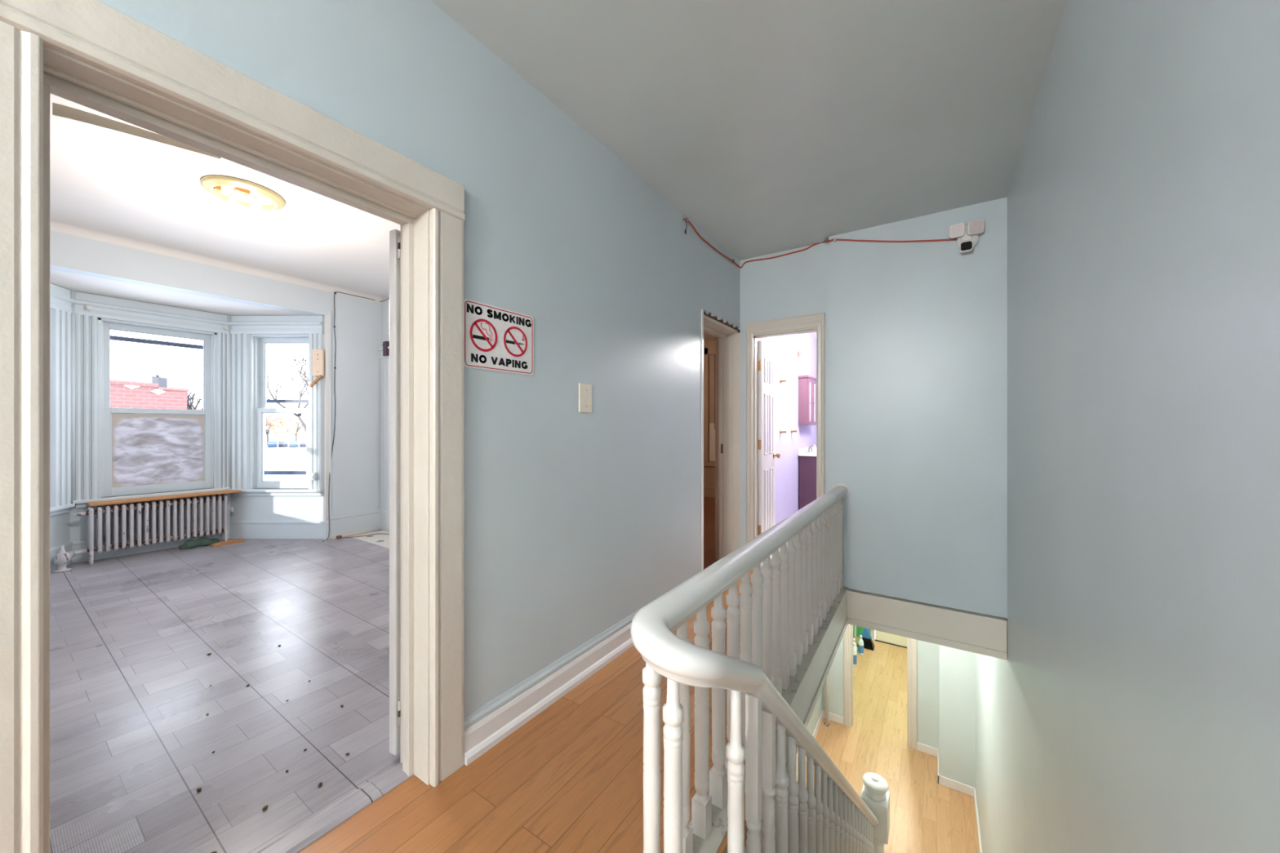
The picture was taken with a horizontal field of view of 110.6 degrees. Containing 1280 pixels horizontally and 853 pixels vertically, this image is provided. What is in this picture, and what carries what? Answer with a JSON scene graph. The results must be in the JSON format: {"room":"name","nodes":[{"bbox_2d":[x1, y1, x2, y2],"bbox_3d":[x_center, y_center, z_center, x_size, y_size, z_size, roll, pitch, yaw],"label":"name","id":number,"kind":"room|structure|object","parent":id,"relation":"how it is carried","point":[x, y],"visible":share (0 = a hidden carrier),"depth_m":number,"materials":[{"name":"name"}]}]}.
{"room":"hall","nodes":[
{"label":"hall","id":0,"kind":"room"},
{"bbox_2d":[49,507,70,548],"bbox_3d":[-5.034,-0.013,3.455,0.200,2.525,1.123,0,0,-23],"label":"wall","id":1,"kind":"structure","parent":0,"point":[60,524],"depth_m":3.91,"materials":[{"name":"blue paint"}]},
{"bbox_2d":[49,542,72,572],"bbox_3d":[-4.930,1.150,3.499,0.024,0.200,1.123,0,0,-23],"label":"baseboard","id":2,"kind":"structure","parent":1,"relation":"attached to","point":[54,551],"depth_m":3.85,"materials":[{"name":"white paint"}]},
{"bbox_2d":[49,283,75,516],"bbox_3d":[-5.007,-0.223,3.485,0.232,1.996,1.023,0,0,-23],"label":"window","id":3,"kind":"structure","parent":1,"relation":"in","point":[60,301],"depth_m":3.88,"materials":[{"name":"blue paint"}]},
{"bbox_2d":[70,292,230,542],"bbox_3d":[-4.939,-0.013,4.522,0.200,2.525,1.095,0,0,34],"label":"wall","id":4,"kind":"structure","parent":0,"point":[78,524],"depth_m":4.09,"materials":[{"name":"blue paint"}]},
{"bbox_2d":[71,520,229,564],"bbox_3d":[-4.846,1.150,4.459,0.024,0.200,1.095,0,0,34],"label":"baseboard","id":5,"kind":"structure","parent":4,"relation":"attached to","point":[81,544],"depth_m":4.28,"materials":[{"name":"blue paint"}]},
{"bbox_2d":[70,289,231,506],"bbox_3d":[-4.943,0.013,4.524,0.290,2.475,1.415,0,0,34],"label":"trim","id":6,"kind":"structure","parent":4,"relation":"attached to","point":[73,293],"depth_m":4.01,"materials":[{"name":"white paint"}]},
{"bbox_2d":[72,291,230,508],"bbox_3d":[-4.909,-0.235,4.502,0.232,1.971,1.075,0,0,34],"label":"window","id":7,"kind":"structure","parent":4,"relation":"in","point":[120,451],"depth_m":4.42,"materials":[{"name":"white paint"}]},
{"bbox_2d":[84,305,91,311],"bbox_3d":[-5.060,-1.085,4.064,0.041,0.044,0.036,0,0,34],"label":"curtain rod bracket","id":8,"kind":"object","parent":7,"relation":"attached to","point":[86,307],"visible":1,"depth_m":4.06,"materials":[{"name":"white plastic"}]},
{"bbox_2d":[222,325,227,330],"bbox_3d":[-4.534,-1.075,4.849,0.041,0.044,0.036,0,0,34],"label":"curtain rod bracket","id":9,"kind":"object","parent":7,"relation":"attached to","point":[224,327],"visible":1,"depth_m":4.84,"materials":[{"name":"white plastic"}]},
{"bbox_2d":[49,269,307,315],"bbox_3d":[-4.575,-1.276,4.269,1.146,0.099,3.200,0,0,34],"label":"ceiling","id":10,"kind":"structure","parent":0,"point":[69,281],"depth_m":4.17,"materials":[{"name":"white paint"}]},
{"bbox_2d":[49,230,382,516],"bbox_3d":[-4.541,-0.150,3.418,0.150,2.800,5.025,0,0,34],"label":"wall","id":11,"kind":"structure","parent":0,"point":[357,322],"depth_m":4.96,"materials":[{"name":"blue paint"}]},
{"bbox_2d":[324,315,328,539],"bbox_3d":[-3.463,0.013,4.907,0.023,2.475,0.042,0,0,34],"label":"trim","id":12,"kind":"structure","parent":11,"relation":"attached to","point":[326,317],"depth_m":4.89,"materials":[{"name":"white paint"}]},
{"bbox_2d":[330,530,373,538],"bbox_3d":[-3.297,1.244,5.079,0.032,0.011,0.430,0,0,34],"label":"trim","id":13,"kind":"structure","parent":11,"relation":"attached to","point":[367,531],"depth_m":5.08,"materials":[{"name":"brown wood"}]},
{"bbox_2d":[330,509,380,537],"bbox_3d":[-3.280,1.130,5.144,0.024,0.240,0.555,0,0,34],"label":"baseboard","id":14,"kind":"structure","parent":11,"relation":"attached to","point":[347,524],"depth_m":5.12,"materials":[{"name":"blue paint"}]},
{"bbox_2d":[322,292,389,542],"bbox_3d":[-3.241,-0.137,5.050,0.208,2.783,0.668,0,0,34],"label":"cable","id":15,"kind":"object","parent":11,"relation":"attached to","point":[335,367],"visible":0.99,"depth_m":4.95,"materials":[{"name":"plastic"}]},
{"bbox_2d":[230,311,333,520],"bbox_3d":[-3.989,-0.013,5.015,1.123,2.525,0.200,0,0,1],"label":"wall","id":16,"kind":"structure","parent":0,"point":[245,508],"depth_m":4.92,"materials":[{"name":"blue paint"}]},
{"bbox_2d":[228,315,324,496],"bbox_3d":[-4.016,-0.223,4.979,1.026,1.996,0.232,0,0,1],"label":"window","id":17,"kind":"structure","parent":16,"relation":"in","point":[251,335],"depth_m":4.89,"materials":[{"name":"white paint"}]},
{"bbox_2d":[310,472,316,479],"bbox_3d":[-3.579,0.550,4.852,0.055,0.080,0.044,0,0,1],"label":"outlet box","id":18,"kind":"object","parent":17,"relation":"attached to","point":[313,475],"visible":1,"depth_m":4.84,"materials":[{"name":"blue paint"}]},
{"bbox_2d":[309,349,324,386],"bbox_3d":[-3.535,-0.632,4.848,0.134,0.415,0.051,0,0,1],"label":"block","id":19,"kind":"object","parent":17,"relation":"attached to","point":[317,355],"visible":1,"depth_m":4.85,"materials":[{"name":"brown wood"}]},
{"bbox_2d":[229,520,330,538],"bbox_3d":[-3.990,1.150,4.903,1.123,0.200,0.024,0,0,1],"label":"baseboard","id":20,"kind":"structure","parent":16,"relation":"attached to","point":[237,529],"depth_m":4.90,"materials":[{"name":"blue paint"}]},
{"bbox_2d":[382,296,389,347],"bbox_3d":[-1.511,-0.150,4.383,4.110,2.800,0.150,0,0,34],"label":"wall","id":21,"kind":"structure","parent":0,"point":[385,304],"depth_m":5.33,"materials":[{"name":"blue paint"}]},
{"bbox_2d":[377,346,389,530],"bbox_3d":[-2.716,0.158,5.073,1.040,2.185,0.045,0,0,34],"label":"door","id":22,"kind":"structure","parent":21,"relation":"in","point":[384,360],"depth_m":5.30,"materials":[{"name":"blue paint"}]},
{"bbox_2d":[382,341,389,355],"bbox_3d":[-3.030,-0.915,5.262,0.151,0.170,0.040,0,0,34],"label":"wall ornament","id":23,"kind":"object","parent":22,"relation":"hanging from","point":[385,344],"visible":0.85,"depth_m":5.22,"materials":[{"name":"wood"}]},
{"bbox_2d":[385,510,389,531],"bbox_3d":[-1.497,1.130,4.269,3.960,0.240,0.024,0,0,34],"label":"baseboard","id":24,"kind":"structure","parent":21,"relation":"attached to","point":[387,513],"depth_m":5.26,"materials":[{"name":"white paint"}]},
{"bbox_2d":[49,529,794,852],"bbox_3d":[-1.733,1.300,3.207,7.350,0.101,11.800,0,0,34],"label":"floor","id":25,"kind":"structure","parent":0,"point":[133,739],"depth_m":1.83,"materials":[{"name":"grey tile"}]},
{"bbox_2d":[53,493,233,573],"bbox_3d":[-4.785,0.991,4.345,0.229,0.518,1.221,0,0,26],"label":"radiator","id":26,"kind":"object","parent":25,"relation":"on","point":[206,515],"visible":0.99,"depth_m":4.33,"materials":[{"name":"silver metal"}]},
{"bbox_2d":[87,489,241,506],"bbox_3d":[-4.721,0.712,4.460,0.190,0.020,1.045,0,0,34],"label":"wooden board","id":27,"kind":"object","parent":26,"relation":"on","point":[216,492],"visible":0.94,"depth_m":4.35,"materials":[{"name":"brown wood"}]},
{"bbox_2d":[227,506,233,512],"bbox_3d":[-4.483,0.919,4.844,0.028,0.062,0.058,0,0,34],"label":"air vent","id":28,"kind":"object","parent":26,"relation":"attached to","point":[231,509],"depth_m":4.84,"materials":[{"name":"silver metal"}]},
{"bbox_2d":[178,537,219,549],"bbox_3d":[-4.543,1.201,4.572,0.061,0.098,0.302,0,0,34],"label":"plastic bag","id":29,"kind":"object","parent":25,"relation":"on","point":[202,541],"visible":0.98,"depth_m":4.57,"materials":[{"name":"green plastic"}]},
{"bbox_2d":[210,538,245,546],"bbox_3d":[-4.380,1.238,4.711,0.080,0.023,0.270,0,0,26],"label":"wood offcut","id":30,"kind":"object","parent":25,"relation":"on","point":[232,541],"visible":1,"depth_m":4.70,"materials":[{"name":"brown wood"}]},
{"bbox_2d":[257,762,413,852],"bbox_3d":[-1.073,1.245,1.281,0.100,0.010,0.802,0,0,34],"label":"threshold","id":31,"kind":"object","parent":25,"relation":"on","point":[308,832],"visible":0.89,"depth_m":1.42,"materials":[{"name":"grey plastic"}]},
{"bbox_2d":[349,530,389,548],"bbox_3d":[-2.549,1.247,4.729,1.500,0.004,0.370,0,0,34],"label":"white vinyl patch","id":32,"kind":"object","parent":25,"relation":"on","point":[380,540],"visible":0.4,"depth_m":4.91,"materials":[{"name":"plastic"}]},
{"bbox_2d":[336,533,389,538],"bbox_3d":[-2.982,1.232,5.007,0.776,0.033,0.201,0,0,-4],"label":"power cord","id":33,"kind":"object","parent":32,"relation":"on","point":[337,536],"visible":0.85,"depth_m":4.95,"materials":[{"name":"brown plastic"}]},
{"bbox_2d":[717,796,747,852],"bbox_3d":[0.242,1.312,1.306,0.012,0.136,0.500,0,0,33],"label":"trim","id":34,"kind":"structure","parent":25,"relation":"attached to","point":[723,848],"depth_m":1.33,"materials":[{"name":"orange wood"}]},
{"bbox_2d":[688,586,847,852],"bbox_3d":[0.798,1.244,2.263,0.112,0.012,2.790,0,0,33],"label":"ledge","id":35,"kind":"object","parent":25,"relation":"on","point":[718,832],"visible":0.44,"depth_m":2.00,"materials":[{"name":"white paint"}]},
{"bbox_2d":[797,445,816,509],"bbox_3d":[2.520,0.760,6.093,0.499,0.981,0.710,0,0,34],"label":"vanity","id":36,"kind":"object","parent":25,"relation":"on","point":[807,460],"visible":0.27,"depth_m":5.89,"materials":[{"name":"laminate"}]},
{"bbox_2d":[797,447,816,456],"bbox_3d":[2.515,0.352,6.097,0.487,0.095,0.710,0,0,34],"label":"basin","id":37,"kind":"object","parent":36,"relation":"in","point":[806,451],"depth_m":5.95,"materials":[{"name":"white ceramic"}]},
{"bbox_2d":[805,445,813,452],"bbox_3d":[2.369,0.317,6.117,0.127,0.095,0.160,0,0,34],"label":"faucet","id":38,"kind":"object","parent":36,"relation":"on","point":[809,449],"depth_m":6.12,"materials":[{"name":"metal"}]},
{"bbox_2d":[812,444,816,453],"bbox_3d":[2.329,0.302,5.902,0.064,0.118,0.062,0,0,34],"label":"soap bottle","id":39,"kind":"object","parent":36,"relation":"on","point":[814,448],"visible":0.84,"depth_m":5.88,"materials":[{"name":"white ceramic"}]},
{"bbox_2d":[97,0,854,837],"bbox_3d":[0.418,1.446,3.373,0.220,5.868,14.470,0,0,34],"label":"wall","id":40,"kind":"structure","parent":0,"point":[575,522],"depth_m":1.98,"materials":[{"name":"blue paint"}]},
{"bbox_2d":[0,0,465,852],"bbox_3d":[-0.864,0.183,1.548,0.309,2.134,1.729,0,0,29],"label":"door frame","id":41,"kind":"structure","parent":40,"relation":"in","point":[91,54],"depth_m":1.08,"materials":[{"name":"beige paint"}]},
{"bbox_2d":[52,102,220,159],"bbox_3d":[-1.280,-0.749,1.146,0.003,0.055,0.290,0,0,34],"label":"trim strip","id":42,"kind":"object","parent":41,"relation":"attached to","point":[58,109],"visible":0.87,"depth_m":1.10,"materials":[{"name":"beige wood"}]},
{"bbox_2d":[463,298,533,375],"bbox_3d":[-0.563,-0.349,1.796,0.004,0.257,0.347,0,0,34],"label":"no smoking sign","id":43,"kind":"object","parent":40,"relation":"attached to","point":[497,339],"visible":1,"depth_m":1.78,"materials":[{"name":"white plastic"}]},
{"bbox_2d":[463,591,669,765],"bbox_3d":[-0.089,1.171,2.478,0.034,0.158,2.021,0,0,34],"label":"baseboard","id":44,"kind":"structure","parent":40,"relation":"attached to","point":[490,731],"depth_m":1.95,"materials":[{"name":"white paint"}]},
{"bbox_2d":[578,382,591,413],"bbox_3d":[-0.274,-0.140,2.224,0.009,0.144,0.094,0,0,34],"label":"blank wall plate","id":45,"kind":"object","parent":40,"relation":"attached to","point":[584,389],"visible":1,"depth_m":2.21,"materials":[{"name":"beige plastic"}]},
{"bbox_2d":[701,309,740,570],"bbox_3d":[0.602,0.180,3.719,0.211,2.141,0.810,0,0,34],"label":"door","id":46,"kind":"structure","parent":40,"relation":"in","point":[729,338],"depth_m":4.01,"materials":[{"name":"white paint"}]},
{"bbox_2d":[787,749,798,781],"bbox_3d":[1.895,3.330,5.399,0.038,2.100,0.880,0,0,34],"label":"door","id":47,"kind":"structure","parent":40,"relation":"in","point":[797,753],"depth_m":5.46,"materials":[{"name":"beige paint"}]},
{"bbox_2d":[805,710,823,761],"bbox_3d":[2.453,4.327,6.217,0.015,0.105,1.080,0,0,34],"label":"baseboard","id":48,"kind":"structure","parent":40,"relation":"attached to","point":[816,729],"depth_m":6.37,"materials":[{"name":"white paint"}]},
{"bbox_2d":[49,0,1067,342],"bbox_3d":[-1.347,-1.569,2.678,6.280,0.162,11.550,0,0,34],"label":"ceiling","id":49,"kind":"structure","parent":0,"point":[772,126],"depth_m":2.23,"materials":[{"name":"paint"}]},
{"bbox_2d":[200,175,285,212],"bbox_3d":[-2.625,-1.490,2.945,0.424,0.120,0.424,0,0,34],"label":"ceiling light","id":50,"kind":"object","parent":49,"relation":"attached to","point":[236,192],"visible":1,"depth_m":2.91,"materials":[{"name":"beige metal"}]},
{"bbox_2d":[228,191,236,198],"bbox_3d":[-2.695,-1.526,2.931,0.036,0.032,0.035,0,0,34],"label":"socket","id":51,"kind":"object","parent":50,"relation":"attached to","point":[232,194],"depth_m":2.92,"materials":[{"name":"white ceramic"}]},
{"bbox_2d":[253,193,259,199],"bbox_3d":[-2.559,-1.526,2.954,0.036,0.032,0.035,0,0,34],"label":"socket","id":52,"kind":"object","parent":50,"relation":"attached to","point":[255,196],"depth_m":2.94,"materials":[{"name":"white ceramic"}]},
{"bbox_2d":[703,337,718,559],"bbox_3d":[0.199,-0.119,5.993,3.060,2.738,4.320,0,0,34],"label":"wall","id":53,"kind":"structure","parent":0,"point":[710,473],"depth_m":7.71,"materials":[{"name":"beige paint"}]},
{"bbox_2d":[703,346,715,466],"bbox_3d":[1.621,-0.335,7.469,1.220,2.070,0.045,0,0,34],"label":"window","id":54,"kind":"structure","parent":53,"relation":"in","point":[707,351],"depth_m":7.75,"materials":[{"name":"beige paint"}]},
{"bbox_2d":[714,355,715,428],"bbox_3d":[1.642,-0.589,7.437,0.850,1.278,0.015,0,0,34],"label":"blind","id":55,"kind":"object","parent":54,"relation":"attached to","point":[714,355],"depth_m":7.66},
{"bbox_2d":[703,487,715,497],"bbox_3d":[1.361,1.165,7.655,2.940,0.170,0.026,0,0,34],"label":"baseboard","id":56,"kind":"structure","parent":53,"relation":"attached to","point":[708,491],"depth_m":7.75,"materials":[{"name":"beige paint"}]},
{"bbox_2d":[703,497,718,569],"bbox_3d":[0.185,1.279,5.972,3.060,0.062,4.270,0,0,34],"label":"floor","id":57,"kind":"structure","parent":0,"point":[708,502],"depth_m":5.22,"materials":[{"name":"brown wood"}]},
{"bbox_2d":[758,333,816,524],"bbox_3d":[1.882,-0.050,5.684,0.100,2.600,3.660,0,0,34],"label":"wall","id":58,"kind":"structure","parent":0,"point":[788,366],"depth_m":5.62,"materials":[{"name":"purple paint"}]},
{"bbox_2d":[798,375,816,425],"bbox_3d":[2.351,-0.345,6.152,0.156,0.660,0.590,0,0,34],"label":"medicine cabinet","id":59,"kind":"object","parent":58,"relation":"attached to","point":[806,384],"visible":0.88,"depth_m":5.95,"materials":[{"name":"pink wood"}]},
{"bbox_2d":[808,381,812,422],"bbox_3d":[2.309,-0.330,6.018,0.007,0.540,0.190,0,0,34],"label":"mirror","id":60,"kind":"object","parent":59,"relation":"attached to","point":[810,382],"depth_m":6.02,"materials":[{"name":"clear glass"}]},
{"bbox_2d":[813,383,816,422],"bbox_3d":[2.462,-0.330,6.247,0.007,0.540,0.190,0,0,34],"label":"mirror","id":61,"kind":"object","parent":59,"relation":"attached to","point":[815,384],"depth_m":6.26,"materials":[{"name":"clear glass"}]},
{"bbox_2d":[808,332,816,338],"bbox_3d":[2.755,-1.400,5.100,2.000,0.100,3.660,0,0,34],"label":"ceiling","id":62,"kind":"structure","parent":0,"point":[813,334],"depth_m":6.52,"materials":[{"name":"white paint"}]},
{"bbox_2d":[856,626,870,636],"bbox_3d":[5.256,2.945,8.780,1.800,2.870,0.100,0,0,34],"label":"wall","id":63,"kind":"structure","parent":0,"point":[860,630],"depth_m":9.19,"materials":[{"name":"green paint"}]},
{"bbox_2d":[870,629,906,648],"bbox_3d":[5.119,3.320,8.827,0.930,2.120,0.065,0,0,34],"label":"door","id":64,"kind":"structure","parent":63,"relation":"in","point":[882,637],"depth_m":8.90,"materials":[{"name":"beige paint"}]},
{"bbox_2d":[740,196,1007,617],"bbox_3d":[1.679,-0.119,3.485,1.850,2.738,0.220,0,0,34],"label":"wall","id":65,"kind":"structure","parent":0,"point":[916,333],"depth_m":3.17,"materials":[{"name":"blue paint"}]},
{"bbox_2d":[746,312,825,542],"bbox_3d":[1.389,0.168,4.055,0.702,2.165,0.702,0,0,34],"label":"door","id":66,"kind":"structure","parent":65,"relation":"in","point":[760,356],"depth_m":3.93,"materials":[{"name":"beige paint"}]},
{"bbox_2d":[683,217,956,267],"bbox_3d":[1.257,-1.383,3.097,1.581,0.229,1.090,0,0,34],"label":"cord","id":67,"kind":"object","parent":65,"relation":"attached to","point":[834,239],"visible":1,"depth_m":3.36,"materials":[{"name":"plastic"}]},
{"bbox_2d":[949,219,984,253],"bbox_3d":[2.184,-1.256,2.964,0.189,0.200,0.090,0,0,34],"label":"floodlight","id":68,"kind":"object","parent":65,"relation":"attached to","point":[967,239],"visible":1,"depth_m":2.95,"materials":[{"name":"white plastic"}]},
{"bbox_2d":[822,636,938,749],"bbox_3d":[3.410,2.945,6.303,2.110,2.870,0.130,0,0,34],"label":"wall","id":69,"kind":"structure","parent":0,"point":[927,653],"depth_m":5.96,"materials":[{"name":"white paint"}]},
{"bbox_2d":[822,710,843,724],"bbox_3d":[2.865,4.327,6.581,0.295,0.105,0.015,0,0,34],"label":"baseboard","id":70,"kind":"structure","parent":69,"relation":"attached to","point":[832,717],"depth_m":6.56,"materials":[{"name":"white paint"}]},
{"bbox_2d":[843,624,916,750],"bbox_3d":[3.405,3.310,6.301,0.913,2.140,0.160,0,0,34],"label":"door frame","id":71,"kind":"structure","parent":69,"relation":"in","point":[848,634],"depth_m":6.10,"materials":[{"name":"beige paint"}]},
{"bbox_2d":[916,742,937,756],"bbox_3d":[3.849,4.327,5.922,0.247,0.105,0.015,0,0,34],"label":"baseboard","id":72,"kind":"structure","parent":69,"relation":"attached to","point":[920,747],"depth_m":5.92,"materials":[{"name":"white paint"}]},
{"bbox_2d":[796,636,979,852],"bbox_3d":[1.136,4.430,2.971,2.380,0.100,14.600,0,0,34],"label":"floor","id":73,"kind":"structure","parent":0,"point":[926,815],"depth_m":5.77,"materials":[{"name":"laminate"}]},
{"bbox_2d":[823,673,830,726],"bbox_3d":[2.748,2.945,6.500,0.090,2.870,0.090,0,0,34],"label":"pipe","id":74,"kind":"object","parent":73,"relation":"on","point":[827,724],"visible":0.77,"depth_m":6.48,"materials":[{"name":"white metal"}]},
{"bbox_2d":[853,642,857,666],"bbox_3d":[3.903,4.170,8.098,0.112,0.420,0.110,0,0,34],"label":"bottle","id":75,"kind":"object","parent":73,"relation":"on","point":[855,652],"visible":0.53,"depth_m":8.05,"materials":[{"name":"white plastic"}]},
{"bbox_2d":[853,638,857,651],"bbox_3d":[4.004,4.180,8.295,0.106,0.400,0.104,0,0,34],"label":"bottle","id":76,"kind":"object","parent":73,"relation":"on","point":[854,639],"visible":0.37,"depth_m":8.27,"materials":[{"name":"white plastic"}]},
{"bbox_2d":[857,635,863,655],"bbox_3d":[4.238,4.200,8.499,0.102,0.360,0.100,0,0,34],"label":"bottle","id":77,"kind":"object","parent":73,"relation":"on","point":[860,642],"visible":1,"depth_m":8.46,"materials":[{"name":"white plastic"}]},
{"bbox_2d":[857,627,875,650],"bbox_3d":[4.499,3.977,8.818,0.300,0.798,0.259,0,0,34],"label":"dustpan","id":78,"kind":"object","parent":73,"relation":"on","point":[868,644],"visible":0.71,"depth_m":8.83,"materials":[{"name":"black plastic"}]},
{"bbox_3d":[1.407,2.815,2.196,0.864,3.130,3.326,0,0,34],"label":"staircase","id":79,"kind":"structure","parent":73,"relation":"on","visible":0},
{"bbox_2d":[631,482,889,852],"bbox_3d":[1.041,2.408,2.461,0.329,3.938,3.579,0,0,34],"label":"balustrade","id":80,"kind":"object","parent":79,"relation":"on","point":[772,628],"visible":1,"depth_m":1.44,"materials":[{"name":"white paint"}]},
{"bbox_2d":[938,644,975,787],"bbox_3d":[3.959,2.945,5.545,0.355,2.870,0.520,0,0,34],"label":"wall","id":81,"kind":"structure","parent":0,"point":[957,667],"depth_m":5.33,"materials":[{"name":"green paint"}]},
{"bbox_2d":[937,749,939,782],"bbox_3d":[3.800,4.327,5.642,0.017,0.105,0.535,0,0,34],"label":"baseboard","id":82,"kind":"structure","parent":81,"relation":"attached to","point":[938,767],"depth_m":5.60,"materials":[{"name":"white paint"}]},
{"bbox_2d":[937,774,973,796],"bbox_3d":[3.803,4.327,5.327,0.372,0.105,0.015,0,0,34],"label":"baseboard","id":83,"kind":"structure","parent":81,"relation":"attached to","point":[944,781],"depth_m":5.32,"materials":[{"name":"white paint"}]},
{"bbox_2d":[975,0,1279,852],"bbox_3d":[2.103,1.421,2.322,0.150,5.918,14.600,0,0,34],"label":"wall","id":84,"kind":"structure","parent":0,"point":[1133,706],"depth_m":0.96,"materials":[{"name":"blue paint"}]},
{"bbox_2d":[973,787,982,852],"bbox_3d":[3.216,4.327,4.134,0.018,0.105,2.650,0,0,34],"label":"baseboard","id":85,"kind":"structure","parent":84,"relation":"attached to","point":[975,792],"depth_m":4.80,"materials":[{"name":"white paint"}]},
{"label":"outside","id":86,"kind":"structure","parent":0,"visible":0},
{"bbox_2d":[265,439,306,480],"bbox_3d":[-94.296,5.600,99.284,252.800,0.300,380.000,0,0,34],"label":"ground","id":87,"kind":"structure","parent":86,"point":[277,459],"depth_m":67.81,"materials":[{"name":"white snow"}]},
{"bbox_2d":[110,377,189,409],"bbox_3d":[-32.185,1.254,22.980,9.080,8.393,9.336,0,0,9],"label":"brick building","id":88,"kind":"structure","parent":87,"relation":"on","point":[156,394],"depth_m":24.63,"materials":[{"name":"pink brick"}]},
{"bbox_2d":[186,383,203,409],"bbox_3d":[-45.882,0.328,44.398,4.186,10.264,6.463,0,0,34],"label":"bare tree","id":89,"kind":"object","parent":87,"relation":"on","point":[189,397],"visible":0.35,"depth_m":44.91,"materials":[{"name":"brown plant"}]},
{"bbox_2d":[189,401,269,457],"bbox_3d":[-69.921,0.850,70.000,17.336,9.200,18.318,0,0,34],"label":"house","id":90,"kind":"structure","parent":87,"relation":"on","point":[200,406],"depth_m":67.62,"materials":[{"name":"white"}]},
{"bbox_2d":[267,441,277,447],"bbox_3d":[-94.571,4.706,114.000,4.691,1.472,3.022,0,0,34],"label":"parked car","id":91,"kind":"object","parent":87,"relation":"on","point":[270,444],"visible":0.99,"depth_m":112.63,"materials":[{"name":"blue paint"}]},
{"bbox_2d":[266,416,282,442],"bbox_3d":[-126.975,0.950,150.000,10.044,9.000,10.290,0,0,34],"label":"house","id":92,"kind":"structure","parent":87,"relation":"on","point":[273,437],"depth_m":148.91,"materials":[{"name":"white"}]},
{"bbox_2d":[266,415,299,445],"bbox_3d":[-103.636,1.103,124.772,13.987,8.726,15.006,0,0,34],"label":"bare tree","id":93,"kind":"object","parent":87,"relation":"on","point":[268,420],"visible":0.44,"depth_m":125.52,"materials":[{"name":"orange plant"}]},
{"bbox_2d":[278,440,288,447],"bbox_3d":[-93.448,4.706,116.000,4.691,1.472,3.022,0,0,34],"label":"parked car","id":94,"kind":"object","parent":87,"relation":"on","point":[281,444],"visible":1,"depth_m":114.60,"materials":[{"name":"paint"}]},
{"bbox_2d":[266,350,308,432],"bbox_3d":[-29.566,-0.599,40.839,11.893,12.122,8.374,0,0,34],"label":"bare tree","id":95,"kind":"object","parent":87,"relation":"on","point":[304,375],"visible":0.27,"depth_m":40.52,"materials":[{"name":"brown plant"}]},
{"bbox_2d":[268,413,306,441],"bbox_3d":[-96.875,0.953,125.028,15.786,9.003,16.256,0,0,34],"label":"bare tree","id":96,"kind":"object","parent":87,"relation":"on","point":[304,419],"visible":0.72,"depth_m":124.67,"materials":[{"name":"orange plant"}]},
{"bbox_2d":[275,416,300,439],"bbox_3d":[-148.512,0.700,185.000,13.403,9.500,13.894,0,0,34],"label":"house","id":97,"kind":"structure","parent":87,"relation":"on","point":[283,436],"depth_m":181.83,"materials":[{"name":"white"}]},
{"bbox_2d":[288,441,298,447],"bbox_3d":[-89.103,4.706,114.000,4.691,1.472,3.022,0,0,34],"label":"parked car","id":98,"kind":"object","parent":87,"relation":"on","point":[291,444],"visible":0.99,"depth_m":112.54,"materials":[{"name":"blue paint"}]},
{"bbox_2d":[288,424,306,442],"bbox_3d":[-113.431,2.450,150.000,10.044,6.000,10.290,0,0,34],"label":"house","id":99,"kind":"structure","parent":87,"relation":"on","point":[300,437],"depth_m":146.79,"materials":[{"name":"white"}]},
{"bbox_2d":[299,440,306,447],"bbox_3d":[-87.884,4.706,116.000,4.691,1.472,3.022,0,0,34],"label":"parked car","id":100,"kind":"object","parent":87,"relation":"on","point":[302,444],"visible":0.59,"depth_m":114.44,"materials":[{"name":"paint"}]},
{"bbox_3d":[1.202,1.405,2.926,2.020,0.210,14.600,0,0,34],"label":"ceiling","id":101,"kind":"structure","parent":0,"visible":0},
{"bbox_2d":[744,589,848,852],"bbox_3d":[0.834,1.379,2.258,0.046,0.266,2.761,0,0,33],"label":"fascia","id":102,"kind":"object","parent":101,"relation":"attached to","point":[803,704],"visible":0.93,"depth_m":2.48,"materials":[{"name":"beige paint"}]},
{"bbox_2d":[847,588,1007,660],"bbox_3d":[2.036,1.387,3.228,0.967,0.250,0.250,0,0,34],"label":"fascia","id":103,"kind":"object","parent":101,"relation":"attached to","point":[980,633],"visible":0.69,"depth_m":3.09,"materials":[{"name":"beige paint"}]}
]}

